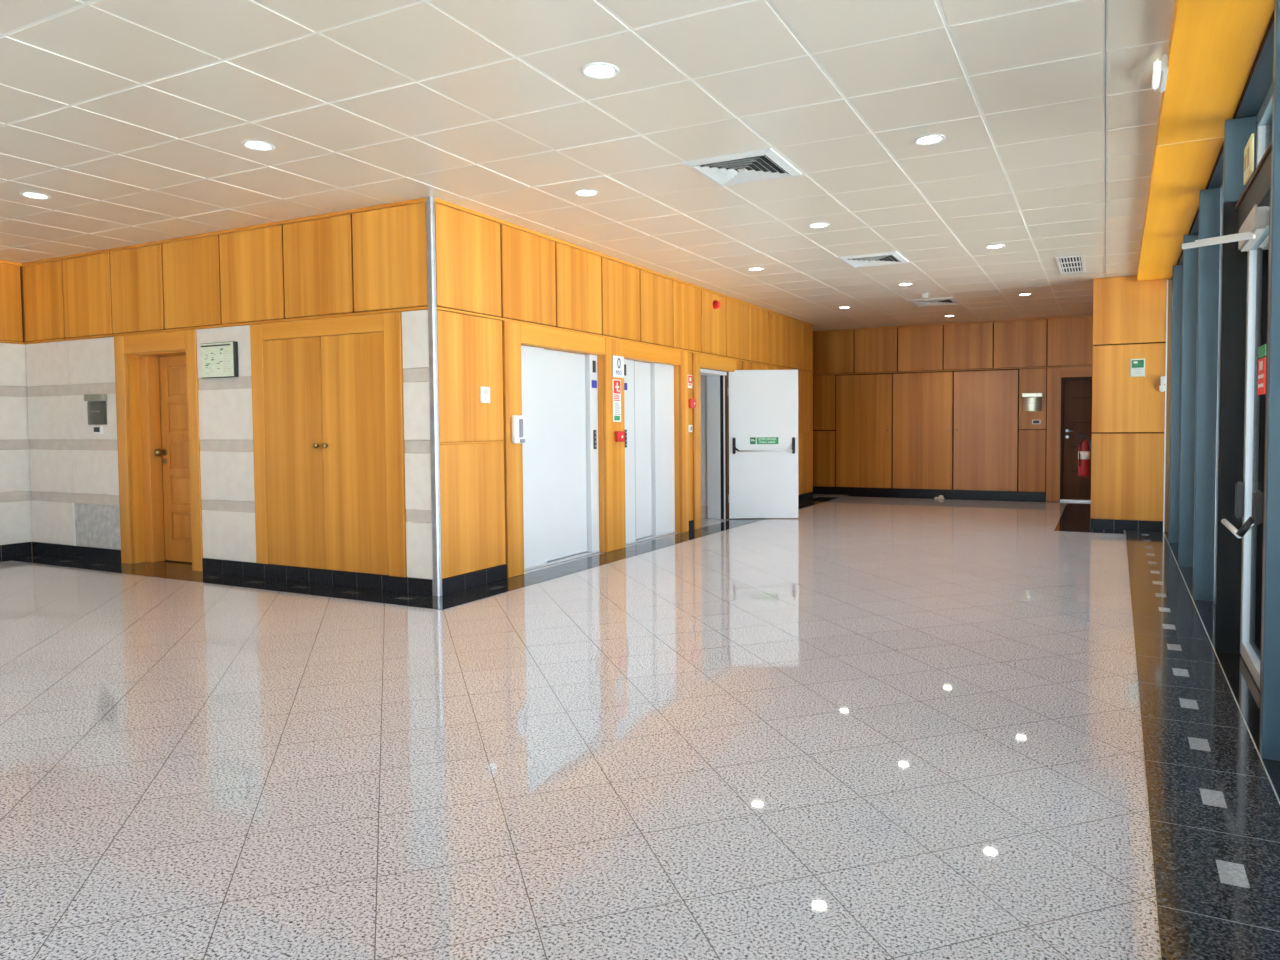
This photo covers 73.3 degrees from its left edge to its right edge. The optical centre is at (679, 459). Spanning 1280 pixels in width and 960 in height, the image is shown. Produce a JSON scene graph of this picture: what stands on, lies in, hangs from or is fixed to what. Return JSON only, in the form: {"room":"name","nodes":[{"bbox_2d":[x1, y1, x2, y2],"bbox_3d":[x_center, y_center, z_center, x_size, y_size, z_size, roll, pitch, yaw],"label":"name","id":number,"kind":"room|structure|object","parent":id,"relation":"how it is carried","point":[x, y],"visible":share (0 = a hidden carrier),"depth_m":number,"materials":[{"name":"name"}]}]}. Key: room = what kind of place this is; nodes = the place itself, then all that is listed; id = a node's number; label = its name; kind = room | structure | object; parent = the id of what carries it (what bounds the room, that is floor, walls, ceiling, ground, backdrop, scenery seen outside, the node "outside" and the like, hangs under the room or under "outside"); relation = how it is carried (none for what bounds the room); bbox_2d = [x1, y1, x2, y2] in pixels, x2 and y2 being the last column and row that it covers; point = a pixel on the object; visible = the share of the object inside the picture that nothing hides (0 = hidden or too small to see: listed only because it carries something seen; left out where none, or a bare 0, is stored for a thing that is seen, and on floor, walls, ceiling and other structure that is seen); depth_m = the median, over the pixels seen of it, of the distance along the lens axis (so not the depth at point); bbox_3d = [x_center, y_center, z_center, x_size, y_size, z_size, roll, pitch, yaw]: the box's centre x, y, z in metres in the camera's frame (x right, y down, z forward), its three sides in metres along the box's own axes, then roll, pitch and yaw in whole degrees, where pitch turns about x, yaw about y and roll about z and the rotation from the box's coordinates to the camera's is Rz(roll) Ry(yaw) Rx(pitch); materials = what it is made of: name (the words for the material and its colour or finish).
{"room":"lobby","nodes":[
{"label":"lobby","id":0,"kind":"room"},
{"bbox_2d":[0,260,168,552],"bbox_3d":[-7.850,-0.596,10.115,0.406,3.397,24.200,1,3,26],"label":"wall","id":1,"kind":"structure","parent":0,"point":[15,484],"depth_m":9.94,"materials":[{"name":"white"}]},
{"bbox_2d":[0,542,31,556],"bbox_3d":[-10.342,1.268,4.692,0.030,0.134,12.131,1,3,26],"label":"baseboard","id":2,"kind":"structure","parent":1,"relation":"attached to","point":[17,548],"depth_m":9.97,"materials":[{"name":"black stone"}]},
{"bbox_2d":[21,197,432,579],"bbox_3d":[-4.793,-0.568,8.865,6.194,3.397,0.414,1,3,26],"label":"wall","id":3,"kind":"structure","parent":0,"point":[84,313],"depth_m":8.64,"materials":[{"name":"brown wood"}]},
{"bbox_2d":[84,394,106,424],"bbox_3d":[-6.416,-0.554,9.431,0.357,0.332,0.048,1,3,26],"label":"plate","id":4,"kind":"object","parent":3,"relation":"attached to","point":[96,404],"visible":1,"depth_m":9.39,"materials":[{"name":"metal"}]},
{"bbox_2d":[73,503,120,549],"bbox_3d":[-6.479,0.732,9.538,0.865,0.490,0.014,1,3,26],"label":"access hatch","id":5,"kind":"object","parent":3,"relation":"attached to","point":[95,525],"visible":1,"depth_m":9.53,"materials":[{"name":"grey stone"}]},
{"bbox_2d":[93,426,102,433],"bbox_3d":[-6.402,-0.333,9.446,0.160,0.084,0.025,1,3,26],"label":"card reader","id":6,"kind":"object","parent":3,"relation":"attached to","point":[96,429],"visible":1,"depth_m":9.43,"materials":[{"name":"white plastic"}]},
{"bbox_2d":[127,350,191,568],"bbox_3d":[-5.332,-0.033,9.296,1.051,2.300,0.638,1,3,26],"label":"door","id":7,"kind":"structure","parent":3,"relation":"in","point":[148,460],"depth_m":9.32,"materials":[{"name":"brown wood"}]},
{"bbox_2d":[200,341,238,377],"bbox_3d":[-4.556,-0.987,8.487,0.504,0.344,0.052,1,3,26],"label":"sign","id":8,"kind":"object","parent":3,"relation":"attached to","point":[219,359],"visible":1,"depth_m":8.45,"materials":[{"name":"white paper"}]},
{"bbox_2d":[32,542,432,594],"bbox_3d":[-4.862,1.066,8.761,6.160,0.134,0.030,1,3,26],"label":"baseboard","id":9,"kind":"structure","parent":3,"relation":"attached to","point":[293,573],"depth_m":8.21,"materials":[{"name":"black stone"}]},
{"bbox_2d":[250,312,406,576],"bbox_3d":[-3.281,-0.138,7.897,1.922,2.313,0.083,1,3,26],"label":"closet door","id":10,"kind":"structure","parent":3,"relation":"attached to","point":[328,409],"depth_m":7.86,"materials":[{"name":"brown wood"}]},
{"bbox_2d":[426,196,441,595],"bbox_3d":[-2.101,-0.528,7.326,0.066,3.392,0.046,1,3,26],"label":"guard","id":11,"kind":"object","parent":3,"relation":"attached to","point":[430,201],"visible":1,"depth_m":7.31,"materials":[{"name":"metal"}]},
{"bbox_2d":[0,0,1174,330],"bbox_3d":[-2.429,-2.288,7.133,12.730,0.153,24.400,1,3,26],"label":"ceiling","id":12,"kind":"structure","parent":0,"point":[134,117],"depth_m":5.60,"materials":[{"name":"white tile"}]},
{"bbox_2d":[20,192,50,199],"bbox_3d":[-5.344,-2.190,7.118,0.210,0.012,0.210,1,3,26],"label":"recessed light","id":13,"kind":"object","parent":12,"relation":"in","point":[33,195],"visible":1,"depth_m":7.11,"materials":[{"name":"beige"}]},
{"bbox_2d":[241,140,274,150],"bbox_3d":[-2.899,-2.160,5.904,0.210,0.012,0.210,1,3,26],"label":"recessed light","id":14,"kind":"object","parent":12,"relation":"in","point":[250,144],"visible":1,"depth_m":5.90,"materials":[{"name":"beige"}]},
{"bbox_2d":[574,189,598,196],"bbox_3d":[-0.782,-2.225,7.159,0.210,0.012,0.210,1,3,26],"label":"recessed light","id":15,"kind":"object","parent":12,"relation":"in","point":[583,192],"visible":1,"depth_m":7.15,"materials":[{"name":"beige"}]},
{"bbox_2d":[581,62,618,78],"bbox_3d":[-0.437,-2.129,4.702,0.210,0.012,0.210,1,3,26],"label":"recessed light","id":16,"kind":"object","parent":12,"relation":"in","point":[596,70],"visible":1,"depth_m":4.69,"materials":[{"name":"white plastic"}]},
{"bbox_2d":[680,148,801,186],"bbox_3d":[0.475,-2.203,6.509,0.704,0.027,0.704,1,3,26],"label":"ceiling vent","id":17,"kind":"object","parent":12,"relation":"in","point":[761,164],"visible":1,"depth_m":6.46,"materials":[{"name":"white plastic"}]},
{"bbox_2d":[747,267,763,270],"bbox_3d":[0.943,-2.380,10.709,0.210,0.012,0.210,1,3,26],"label":"recessed light","id":18,"kind":"object","parent":12,"relation":"in","point":[755,268],"visible":1,"depth_m":10.72,"materials":[{"name":"beige plastic"}]},
{"bbox_2d":[808,223,829,227],"bbox_3d":[1.355,-2.290,8.387,0.210,0.012,0.210,1,3,26],"label":"recessed light","id":19,"kind":"object","parent":12,"relation":"in","point":[813,225],"visible":1,"depth_m":8.38,"materials":[{"name":"beige"}]},
{"bbox_2d":[835,251,908,267],"bbox_3d":[2.282,-2.362,10.158,0.704,0.027,0.704,1,3,26],"label":"ceiling vent","id":20,"kind":"object","parent":12,"relation":"in","point":[886,258],"visible":1,"depth_m":10.10,"materials":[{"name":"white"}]},
{"bbox_2d":[898,283,912,285],"bbox_3d":[3.138,-2.446,11.964,0.210,0.012,0.210,1,3,26],"label":"recessed light","id":21,"kind":"object","parent":12,"relation":"in","point":[901,284],"visible":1,"depth_m":11.96,"materials":[{"name":"beige"}]},
{"bbox_2d":[921,293,928,298],"bbox_3d":[3.662,-2.452,12.821,0.110,0.079,0.110,1,3,26],"label":"smoke detector","id":22,"kind":"object","parent":12,"relation":"attached to","point":[924,295],"visible":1,"depth_m":12.79,"materials":[{"name":"white plastic"}]},
{"bbox_2d":[914,134,944,144],"bbox_3d":[1.710,-2.192,5.881,0.210,0.012,0.210,1,3,26],"label":"recessed light","id":23,"kind":"object","parent":12,"relation":"in","point":[931,139],"visible":1,"depth_m":5.87,"materials":[{"name":"beige"}]},
{"bbox_2d":[907,297,959,305],"bbox_3d":[4.038,-2.515,13.670,0.704,0.027,0.704,1,3,26],"label":"ceiling vent","id":24,"kind":"object","parent":12,"relation":"in","point":[947,300],"visible":1,"depth_m":13.62,"materials":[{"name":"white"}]},
{"bbox_2d":[985,244,1004,248],"bbox_3d":[3.466,-2.348,9.450,0.210,0.012,0.210,1,3,26],"label":"recessed light","id":25,"kind":"object","parent":12,"relation":"in","point":[995,246],"visible":1,"depth_m":9.44,"materials":[{"name":"beige plastic"}]},
{"bbox_2d":[1018,293,1031,295],"bbox_3d":[5.213,-2.501,12.978,0.210,0.012,0.210,1,3,26],"label":"recessed light","id":26,"kind":"object","parent":12,"relation":"in","point":[1023,294],"visible":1,"depth_m":12.97,"materials":[{"name":"beige plastic"}]},
{"bbox_2d":[1055,255,1085,273],"bbox_3d":[4.798,-2.393,10.530,0.300,0.013,1.200,1,3,26],"label":"ceiling vent","id":27,"kind":"object","parent":12,"relation":"in","point":[1066,264],"visible":1,"depth_m":10.48,"materials":[{"name":"white plastic"}]},
{"bbox_2d":[1137,0,1274,280],"bbox_3d":[1.852,-2.029,2.663,0.408,0.115,19.580,1,3,27],"label":"beam","id":28,"kind":"structure","parent":12,"relation":"attached to","point":[1215,48],"depth_m":5.06,"materials":[{"name":"orange wood"}]},
{"bbox_2d":[1152,54,1167,92],"bbox_3d":[2.608,-2.095,4.668,0.066,0.090,0.340,1,3,27],"label":"ceiling light","id":29,"kind":"object","parent":28,"relation":"attached to","point":[1160,68],"visible":0.99,"depth_m":4.58,"materials":[{"name":"white plastic"}]},
{"bbox_2d":[1152,59,1160,90],"bbox_3d":[2.593,-2.095,4.675,0.034,0.076,0.300,1,3,27],"label":"diffuser","id":30,"kind":"object","parent":29,"relation":"attached to","point":[1156,77],"depth_m":4.62,"materials":[{"name":"white plastic"}]},
{"bbox_2d":[435,198,812,578],"bbox_3d":[-0.578,-0.743,12.460,1.898,3.397,10.529,1,3,26],"label":"wall","id":31,"kind":"structure","parent":0,"point":[502,286],"depth_m":8.80,"materials":[{"name":"brown wood"}]},
{"bbox_2d":[480,387,489,402],"bbox_3d":[-1.785,-0.597,7.880,0.037,0.148,0.124,1,3,26],"label":"wall thermostat","id":32,"kind":"object","parent":31,"relation":"attached to","point":[484,391],"visible":1,"depth_m":7.86,"materials":[{"name":"white plastic"}]},
{"bbox_2d":[511,415,524,443],"bbox_3d":[-1.560,-0.295,8.281,0.063,0.270,0.150,1,3,26],"label":"intercom","id":33,"kind":"object","parent":31,"relation":"attached to","point":[517,421],"visible":1,"depth_m":8.23,"materials":[{"name":"white plastic"}]},
{"bbox_2d":[613,379,620,421],"bbox_3d":[-0.734,-0.690,9.999,0.013,0.490,0.180,1,3,26],"label":"fire sign","id":34,"kind":"object","parent":31,"relation":"attached to","point":[616,383],"visible":1,"depth_m":9.99,"materials":[{"name":"white plastic"}]},
{"bbox_2d":[612,355,623,377],"bbox_3d":[-0.722,-1.085,10.006,0.018,0.262,0.256,1,3,26],"label":"number sign","id":35,"kind":"object","parent":31,"relation":"attached to","point":[617,361],"visible":1,"depth_m":9.99,"materials":[{"name":"white plastic"}]},
{"bbox_2d":[615,431,624,441],"bbox_3d":[-0.699,-0.274,10.028,0.059,0.120,0.150,1,3,26],"label":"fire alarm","id":36,"kind":"object","parent":31,"relation":"attached to","point":[619,435],"visible":1,"depth_m":9.98,"materials":[{"name":"red plastic"}]},
{"bbox_2d":[442,492,812,594],"bbox_3d":[0.265,0.894,12.116,0.036,0.134,10.516,1,3,26],"label":"baseboard","id":37,"kind":"structure","parent":31,"relation":"attached to","point":[480,577],"depth_m":7.83,"materials":[{"name":"black tile"}]},
{"bbox_2d":[688,375,691,387],"bbox_3d":[0.137,-1.078,11.799,0.013,0.180,0.140,1,3,26],"label":"sign","id":38,"kind":"object","parent":31,"relation":"attached to","point":[689,376],"visible":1,"depth_m":11.79,"materials":[{"name":"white plastic"}]},
{"bbox_2d":[689,399,695,407],"bbox_3d":[0.174,-0.777,11.829,0.059,0.120,0.150,1,3,26],"label":"fire alarm","id":39,"kind":"object","parent":31,"relation":"attached to","point":[692,402],"visible":1,"depth_m":11.77,"materials":[{"name":"red plastic"}]},
{"bbox_2d":[713,300,719,308],"bbox_3d":[0.534,-2.259,12.480,0.078,0.130,0.130,1,3,26],"label":"fire alarm","id":40,"kind":"object","parent":31,"relation":"attached to","point":[716,304],"visible":1,"depth_m":12.44,"materials":[{"name":"red plastic"}]},
{"bbox_2d":[700,368,797,518],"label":"door","id":41,"kind":"structure","parent":31,"relation":"in","point":[752,415],"depth_m":13.22,"materials":[{"name":"white paint"}]},
{"bbox_2d":[0,494,1279,959],"bbox_3d":[-2.425,1.235,7.285,12.680,0.124,24.400,1,3,26],"label":"floor","id":42,"kind":"structure","parent":0,"point":[851,727],"depth_m":3.78,"materials":[{"name":"grey tile"}]},
{"bbox_2d":[521,345,599,570],"bbox_3d":[-1.348,-0.038,9.181,0.173,2.254,1.563,1,3,26],"label":"elevator","id":43,"kind":"object","parent":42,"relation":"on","point":[560,389],"visible":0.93,"depth_m":9.23,"materials":[{"name":"white paint"}]},
{"bbox_2d":[624,359,674,544],"bbox_3d":[-0.476,-0.115,10.943,0.173,2.254,1.508,1,3,26],"label":"elevator","id":44,"kind":"object","parent":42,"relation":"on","point":[648,387],"visible":0.84,"depth_m":11.06,"materials":[{"name":"white paint"}]},
{"bbox_2d":[1178,233,1198,566],"bbox_3d":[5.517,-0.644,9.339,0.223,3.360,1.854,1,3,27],"label":"column","id":45,"kind":"structure","parent":42,"relation":"on","point":[1189,258],"depth_m":8.54,"materials":[{"name":"metal"}]},
{"bbox_2d":[1190,187,1220,600],"bbox_3d":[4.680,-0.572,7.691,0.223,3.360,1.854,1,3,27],"label":"column","id":46,"kind":"structure","parent":42,"relation":"on","point":[1207,223],"depth_m":6.89,"materials":[{"name":"metal"}]},
{"bbox_2d":[1182,0,1279,760],"bbox_3d":[2.921,-0.431,4.502,0.478,3.360,2.000,1,3,27],"label":"door","id":47,"kind":"structure","parent":42,"relation":"on","point":[1247,602],"depth_m":4.96,"materials":[{"name":"blue paint"}]},
{"bbox_2d":[1243,133,1253,184],"bbox_3d":[3.111,-1.642,4.701,0.016,0.200,0.300,1,3,27],"label":"exit sign","id":48,"kind":"object","parent":47,"relation":"attached to","point":[1249,149],"visible":1,"depth_m":4.63,"materials":[{"name":"yellow"}]},
{"bbox_2d":[1208,115,1256,602],"bbox_3d":[3.882,-0.501,6.062,0.168,3.360,1.784,1,3,27],"label":"window","id":49,"kind":"structure","parent":42,"relation":"on","point":[1217,179],"depth_m":6.79,"materials":[{"name":"blue paint"}]},
{"bbox_2d":[700,375,707,517],"bbox_3d":[-0.891,-0.561,13.567,2.559,2.950,3.250,1,3,26],"label":"wall","id":50,"kind":"structure","parent":0,"point":[703,379],"depth_m":13.41,"materials":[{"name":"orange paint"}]},
{"bbox_2d":[813,315,1092,500],"bbox_3d":[3.207,-0.988,17.905,12.551,3.397,0.412,1,3,26],"label":"wall","id":51,"kind":"structure","parent":0,"point":[1043,351],"depth_m":16.36,"materials":[{"name":"brown wood"}]},
{"bbox_2d":[836,374,891,487],"bbox_3d":[3.725,-0.584,17.436,1.142,2.287,0.044,1,3,26],"label":"wall panel","id":52,"kind":"object","parent":51,"relation":"attached to","point":[863,402],"visible":1,"depth_m":17.42,"materials":[{"name":"brown wood"}]},
{"bbox_2d":[893,372,952,489],"bbox_3d":[4.772,-0.571,16.918,1.151,2.287,0.044,1,3,26],"label":"wall panel","id":53,"kind":"object","parent":51,"relation":"attached to","point":[922,402],"visible":1,"depth_m":16.91,"materials":[{"name":"brown wood"}]},
{"bbox_2d":[813,486,1045,500],"bbox_3d":[4.111,0.647,17.319,6.025,0.156,0.032,1,3,26],"label":"baseboard","id":54,"kind":"structure","parent":51,"relation":"attached to","point":[970,494],"depth_m":16.88,"materials":[{"name":"black stone"}]},
{"bbox_2d":[953,370,1017,490],"bbox_3d":[5.827,-0.557,16.397,1.158,2.287,0.044,1,3,26],"label":"wall panel","id":55,"kind":"object","parent":51,"relation":"attached to","point":[985,450],"visible":1,"depth_m":16.38,"materials":[{"name":"brown wood"}]},
{"bbox_2d":[1022,393,1041,410],"bbox_3d":[6.562,-1.079,16.000,0.347,0.332,0.048,1,3,26],"label":"plate","id":56,"kind":"object","parent":51,"relation":"attached to","point":[1031,401],"visible":1,"depth_m":15.98,"materials":[{"name":"metal"}]},
{"bbox_2d":[1032,420,1040,423],"bbox_3d":[6.641,-0.708,15.990,0.160,0.084,0.025,1,3,26],"label":"card reader","id":57,"kind":"object","parent":51,"relation":"attached to","point":[1033,421],"visible":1,"depth_m":15.98,"materials":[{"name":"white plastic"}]},
{"bbox_2d":[1060,377,1091,501],"bbox_3d":[7.552,-0.486,15.802,1.385,2.500,0.445,1,3,26],"label":"door","id":58,"kind":"structure","parent":51,"relation":"in","point":[1076,392],"depth_m":15.85,"materials":[{"name":"brown wood"}]},
{"bbox_2d":[1091,275,1171,531],"bbox_3d":[7.038,-0.834,13.377,1.065,3.395,4.376,1,3,26],"label":"wall","id":59,"kind":"structure","parent":0,"point":[1132,318],"depth_m":11.45,"materials":[{"name":"brown wood"}]},
{"bbox_2d":[1077,433,1090,475],"bbox_3d":[5.668,-0.074,12.043,0.196,0.604,0.151,0,2,2],"label":"fire extinguisher","id":60,"kind":"object","parent":59,"relation":"attached to","point":[1084,450],"visible":0.98,"depth_m":11.99,"materials":[{"name":"red metal"}]},
{"bbox_2d":[1090,514,1162,531],"bbox_3d":[6.946,0.792,13.469,0.875,0.134,4.340,1,3,26],"label":"baseboard","id":61,"kind":"structure","parent":59,"relation":"attached to","point":[1157,526],"depth_m":11.52,"materials":[{"name":"black tile"}]},
{"bbox_2d":[1130,358,1144,376],"bbox_3d":[6.074,-1.225,11.396,0.172,0.236,0.015,1,3,26],"label":"sign","id":62,"kind":"object","parent":59,"relation":"attached to","point":[1137,366],"visible":1,"depth_m":11.39,"materials":[{"name":"green"}]},
{"bbox_2d":[1159,376,1165,391],"bbox_3d":[6.323,-0.994,11.255,0.068,0.205,0.063,1,3,26],"label":"sensor","id":63,"kind":"object","parent":59,"relation":"attached to","point":[1162,378],"visible":1,"depth_m":11.23,"materials":[{"name":"white plastic"}]},
{"bbox_2d":[1168,264,1182,542],"bbox_3d":[6.206,-0.703,10.693,0.223,3.360,1.194,1,3,27],"label":"window","id":64,"kind":"structure","parent":59,"relation":"in","point":[1177,273],"depth_m":10.20,"materials":[{"name":"blue paint"}]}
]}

